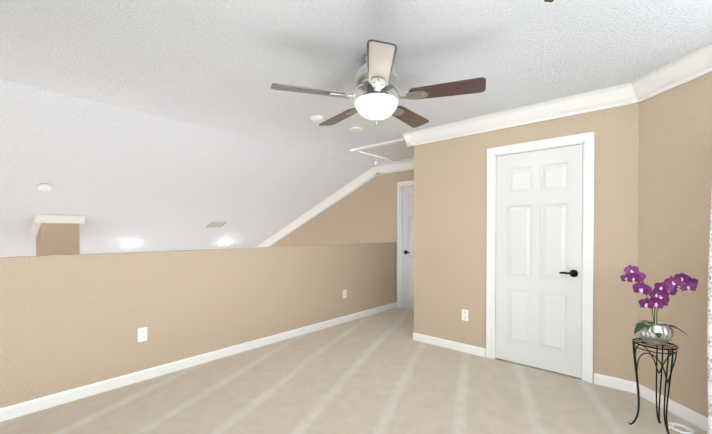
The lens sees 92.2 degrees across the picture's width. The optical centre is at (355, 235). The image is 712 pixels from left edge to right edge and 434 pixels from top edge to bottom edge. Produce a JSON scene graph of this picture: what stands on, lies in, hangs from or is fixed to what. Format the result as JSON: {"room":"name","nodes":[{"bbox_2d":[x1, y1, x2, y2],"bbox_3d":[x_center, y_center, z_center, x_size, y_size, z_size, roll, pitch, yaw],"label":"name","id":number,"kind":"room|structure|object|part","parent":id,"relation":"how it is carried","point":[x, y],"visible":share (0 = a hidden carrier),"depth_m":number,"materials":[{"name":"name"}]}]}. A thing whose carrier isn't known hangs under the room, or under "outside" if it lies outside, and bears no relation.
{"room":"loft","nodes":[
{"label":"loft","id":0,"kind":"room"},
{"bbox_2d":[0,79,372,256],"bbox_3d":[-5.390,0.570,6.208,8.923,3.777,7.540,1,1,41],"label":"ceiling","id":1,"kind":"structure","parent":0,"point":[116,176],"depth_m":4.39,"materials":[{"name":"white paint"}]},
{"bbox_2d":[37,184,52,190],"bbox_3d":[-3.510,-0.545,3.863,0.128,0.076,0.136,1,1,41],"label":"smoke detector","id":2,"kind":"object","parent":1,"relation":"attached to","point":[44,187],"visible":1,"depth_m":3.83,"materials":[{"name":"white plastic"}]},
{"bbox_2d":[121,241,136,246],"bbox_3d":[-3.965,0.145,5.989,0.224,0.108,0.240,1,1,41],"label":"recessed light","id":3,"kind":"object","parent":1,"relation":"in","point":[129,244],"visible":1,"depth_m":5.93,"materials":[{"name":"white"}]},
{"bbox_2d":[205,221,227,227],"bbox_3d":[-2.566,-0.213,6.296,0.280,0.120,0.300,1,1,41],"label":"ceiling vent","id":4,"kind":"object","parent":1,"relation":"attached to","point":[215,224],"visible":1,"depth_m":6.28,"materials":[{"name":"white metal"}]},
{"bbox_2d":[221,239,232,243],"bbox_3d":[-2.761,0.126,7.344,0.224,0.108,0.240,1,1,41],"label":"recessed light","id":5,"kind":"object","parent":1,"relation":"in","point":[228,241],"visible":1,"depth_m":7.29,"materials":[{"name":"white"}]},
{"bbox_2d":[0,243,395,407],"bbox_3d":[-1.783,2.064,3.056,0.120,3.825,7.300,1,1,41],"label":"wall","id":6,"kind":"structure","parent":0,"point":[67,323],"depth_m":3.00,"materials":[{"name":"beige paint"}]},
{"bbox_2d":[138,327,146,341],"bbox_3d":[-1.814,0.839,2.910,0.009,0.115,0.070,1,1,41],"label":"outlet","id":7,"kind":"object","parent":6,"relation":"attached to","point":[142,334],"visible":1,"depth_m":2.91,"materials":[{"name":"white plastic"}]},
{"bbox_2d":[0,242,394,259],"bbox_3d":[-1.784,0.146,3.033,0.128,0.012,7.304,1,1,41],"label":"half wall cap","id":8,"kind":"object","parent":6,"relation":"on","point":[60,256],"visible":1,"depth_m":3.01,"materials":[{"name":"beige paint"}]},
{"bbox_2d":[0,302,396,421],"bbox_3d":[-1.726,1.185,2.997,0.030,0.086,7.300,1,1,41],"label":"baseboard","id":9,"kind":"structure","parent":6,"relation":"attached to","point":[74,394],"depth_m":2.99,"materials":[{"name":"white wood"}]},
{"bbox_2d":[343,290,346,297],"bbox_3d":[-0.157,0.813,4.795,0.009,0.115,0.070,1,1,41],"label":"outlet","id":10,"kind":"object","parent":6,"relation":"attached to","point":[344,293],"visible":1,"depth_m":4.79,"materials":[{"name":"white plastic"}]},
{"bbox_2d":[269,170,413,301],"bbox_3d":[-2.193,1.343,8.347,10.270,5.150,0.120,1,1,41],"label":"wall","id":11,"kind":"structure","parent":0,"point":[366,212],"depth_m":6.25,"materials":[{"name":"beige paint"}]},
{"bbox_2d":[397,180,413,307],"bbox_3d":[1.070,0.151,5.465,0.884,2.098,0.154,1,1,41],"label":"door frame","id":12,"kind":"structure","parent":11,"relation":"attached to","point":[399,236],"depth_m":5.67,"materials":[{"name":"white wood"}]},
{"bbox_2d":[402,186,413,308],"bbox_3d":[1.027,0.191,5.416,0.718,1.996,0.098,1,1,41],"label":"hall door","id":13,"kind":"structure","parent":11,"relation":"in","point":[408,247],"depth_m":5.59,"materials":[{"name":"white wood"}]},
{"bbox_2d":[0,308,706,433],"bbox_3d":[0.262,1.398,1.133,5.720,0.300,7.720,1,1,41],"label":"floor","id":14,"kind":"structure","parent":0,"point":[383,372],"depth_m":2.60,"materials":[{"name":"beige carpet"}]},
{"bbox_2d":[620,265,697,433],"bbox_3d":[1.889,0.706,2.139,0.366,1.057,0.341,1,1,41],"label":"plant stand","id":15,"kind":"object","parent":14,"relation":"on","point":[654,332],"visible":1,"depth_m":2.14,"materials":[{"name":"black metal"}]},
{"bbox_3d":[1.898,0.616,2.176,0.179,0.129,0.179,1,1,41],"label":"pot","id":16,"kind":"part","parent":15,"relation":"part of","materials":[{"name":"silver metal"}]},
{"bbox_2d":[668,422,693,433],"bbox_3d":[2.078,1.230,2.196,0.129,0.012,0.124,1,1,41],"label":"cord","id":17,"kind":"object","parent":14,"relation":"on","point":[677,424],"visible":0.96,"depth_m":2.20,"materials":[{"name":"white plastic"}]},
{"bbox_2d":[0,0,711,165],"bbox_3d":[0.272,-1.213,1.215,6.150,0.120,7.540,1,1,41],"label":"ceiling","id":18,"kind":"structure","parent":0,"point":[222,65],"depth_m":2.17,"materials":[{"name":"white paint"}]},
{"bbox_2d":[311,115,323,121],"bbox_3d":[-0.382,-1.159,3.388,0.136,0.036,0.136,1,1,41],"label":"smoke detector","id":19,"kind":"object","parent":18,"relation":"attached to","point":[317,118],"visible":1,"depth_m":3.35,"materials":[{"name":"white plastic"}]},
{"bbox_2d":[350,127,362,131],"bbox_3d":[0.003,-1.175,3.781,0.150,0.012,0.150,1,1,41],"label":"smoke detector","id":20,"kind":"object","parent":18,"relation":"in","point":[356,129],"visible":1,"depth_m":3.76,"materials":[{"name":"white plastic"}]},
{"bbox_2d":[271,39,485,127],"bbox_3d":[0.147,-0.939,2.258,1.290,0.450,1.259,1,1,41],"label":"ceiling fan","id":21,"kind":"object","parent":18,"relation":"hanging from","point":[376,79],"visible":1,"depth_m":2.11,"materials":[{"name":"brown wood"}]},
{"bbox_3d":[0.132,-0.814,2.224,0.282,0.116,0.282,1,1,41],"label":"lamp shade","id":22,"kind":"part","parent":21,"relation":"part of","materials":[{"name":"white glass"}]},
{"bbox_2d":[350,138,413,162],"bbox_3d":[0.621,-1.179,4.795,0.950,0.026,1.060,1,1,41],"label":"attic hatch","id":23,"kind":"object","parent":18,"relation":"in","point":[396,150],"depth_m":4.73,"materials":[{"name":"white wood"}]},
{"bbox_2d":[540,0,555,3],"bbox_3d":[0.946,-1.152,1.642,0.070,0.011,0.100,0,1,-9],"label":"ceiling vent","id":24,"kind":"object","parent":18,"relation":"in","point":[548,1],"visible":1,"depth_m":1.68,"materials":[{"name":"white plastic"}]},
{"bbox_2d":[414,103,638,382],"bbox_3d":[1.494,0.023,3.363,2.070,2.400,0.120,1,1,41],"label":"wall","id":25,"kind":"structure","parent":0,"point":[450,218],"depth_m":3.46,"materials":[{"name":"beige paint"}]},
{"bbox_2d":[413,332,485,356],"bbox_3d":[0.998,1.177,3.722,0.825,0.086,0.014,1,1,41],"label":"baseboard","id":26,"kind":"structure","parent":25,"relation":"attached to","point":[466,348],"depth_m":3.69,"materials":[{"name":"white wood"}]},
{"bbox_2d":[462,309,467,320],"bbox_3d":[1.144,0.831,3.594,0.070,0.115,0.009,1,1,41],"label":"outlet","id":27,"kind":"object","parent":25,"relation":"attached to","point":[464,315],"visible":1,"depth_m":3.59,"materials":[{"name":"white plastic"}]},
{"bbox_2d":[495,144,582,377],"bbox_3d":[1.646,0.216,3.143,0.718,1.996,0.098,1,1,41],"label":"door","id":28,"kind":"structure","parent":25,"relation":"in","point":[539,210],"depth_m":3.13,"materials":[{"name":"white wood"}]},
{"bbox_2d":[486,132,594,382],"bbox_3d":[1.688,0.176,3.191,0.884,2.098,0.154,1,1,41],"label":"door frame","id":29,"kind":"structure","parent":25,"relation":"attached to","point":[587,140],"depth_m":2.91,"materials":[{"name":"white wood"}]},
{"bbox_2d":[637,72,711,416],"bbox_3d":[2.336,0.045,1.424,0.120,2.400,2.500,0,1,-4],"label":"wall","id":30,"kind":"structure","parent":0,"point":[675,170],"depth_m":2.35,"materials":[{"name":"beige paint"}]},
{"bbox_2d":[30,42,711,247],"bbox_3d":[-3.015,0.643,4.122,14.600,3.695,7.300,1,1,41],"label":"crown molding","id":31,"kind":"structure","parent":30,"relation":"attached to","point":[694,64],"depth_m":3.10,"materials":[{"name":"white wood"}]},
{"bbox_2d":[594,373,707,431],"bbox_3d":[2.151,1.200,1.559,1.965,0.086,1.742,1,1,41],"label":"baseboard","id":32,"kind":"structure","parent":30,"relation":"attached to","point":[701,421],"depth_m":2.52,"materials":[{"name":"white wood"}]},
{"bbox_3d":[-5.298,4.044,6.046,9.080,0.200,7.720,1,1,41],"label":"floor","id":33,"kind":"structure","parent":0,"visible":0},
{"bbox_2d":[36,223,79,255],"bbox_3d":[-4.110,1.852,4.738,0.500,4.212,0.390,1,1,41],"label":"column","id":34,"kind":"structure","parent":33,"relation":"on","point":[57,238],"depth_m":4.55,"materials":[{"name":"beige paint"}]},
{"bbox_3d":[2.224,-0.616,1.066,1.119,0.016,1.126,1,1,41],"label":"curtain rod","id":35,"kind":"object","parent":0,"visible":0},
{"bbox_2d":[707,193,711,433],"bbox_3d":[2.181,0.314,1.254,0.076,1.835,1.674,0,1,-4],"label":"lace curtain","id":36,"kind":"object","parent":35,"relation":"hanging from","point":[709,351],"visible":1,"depth_m":2.03,"materials":[{"name":"white fabric"}]}
]}

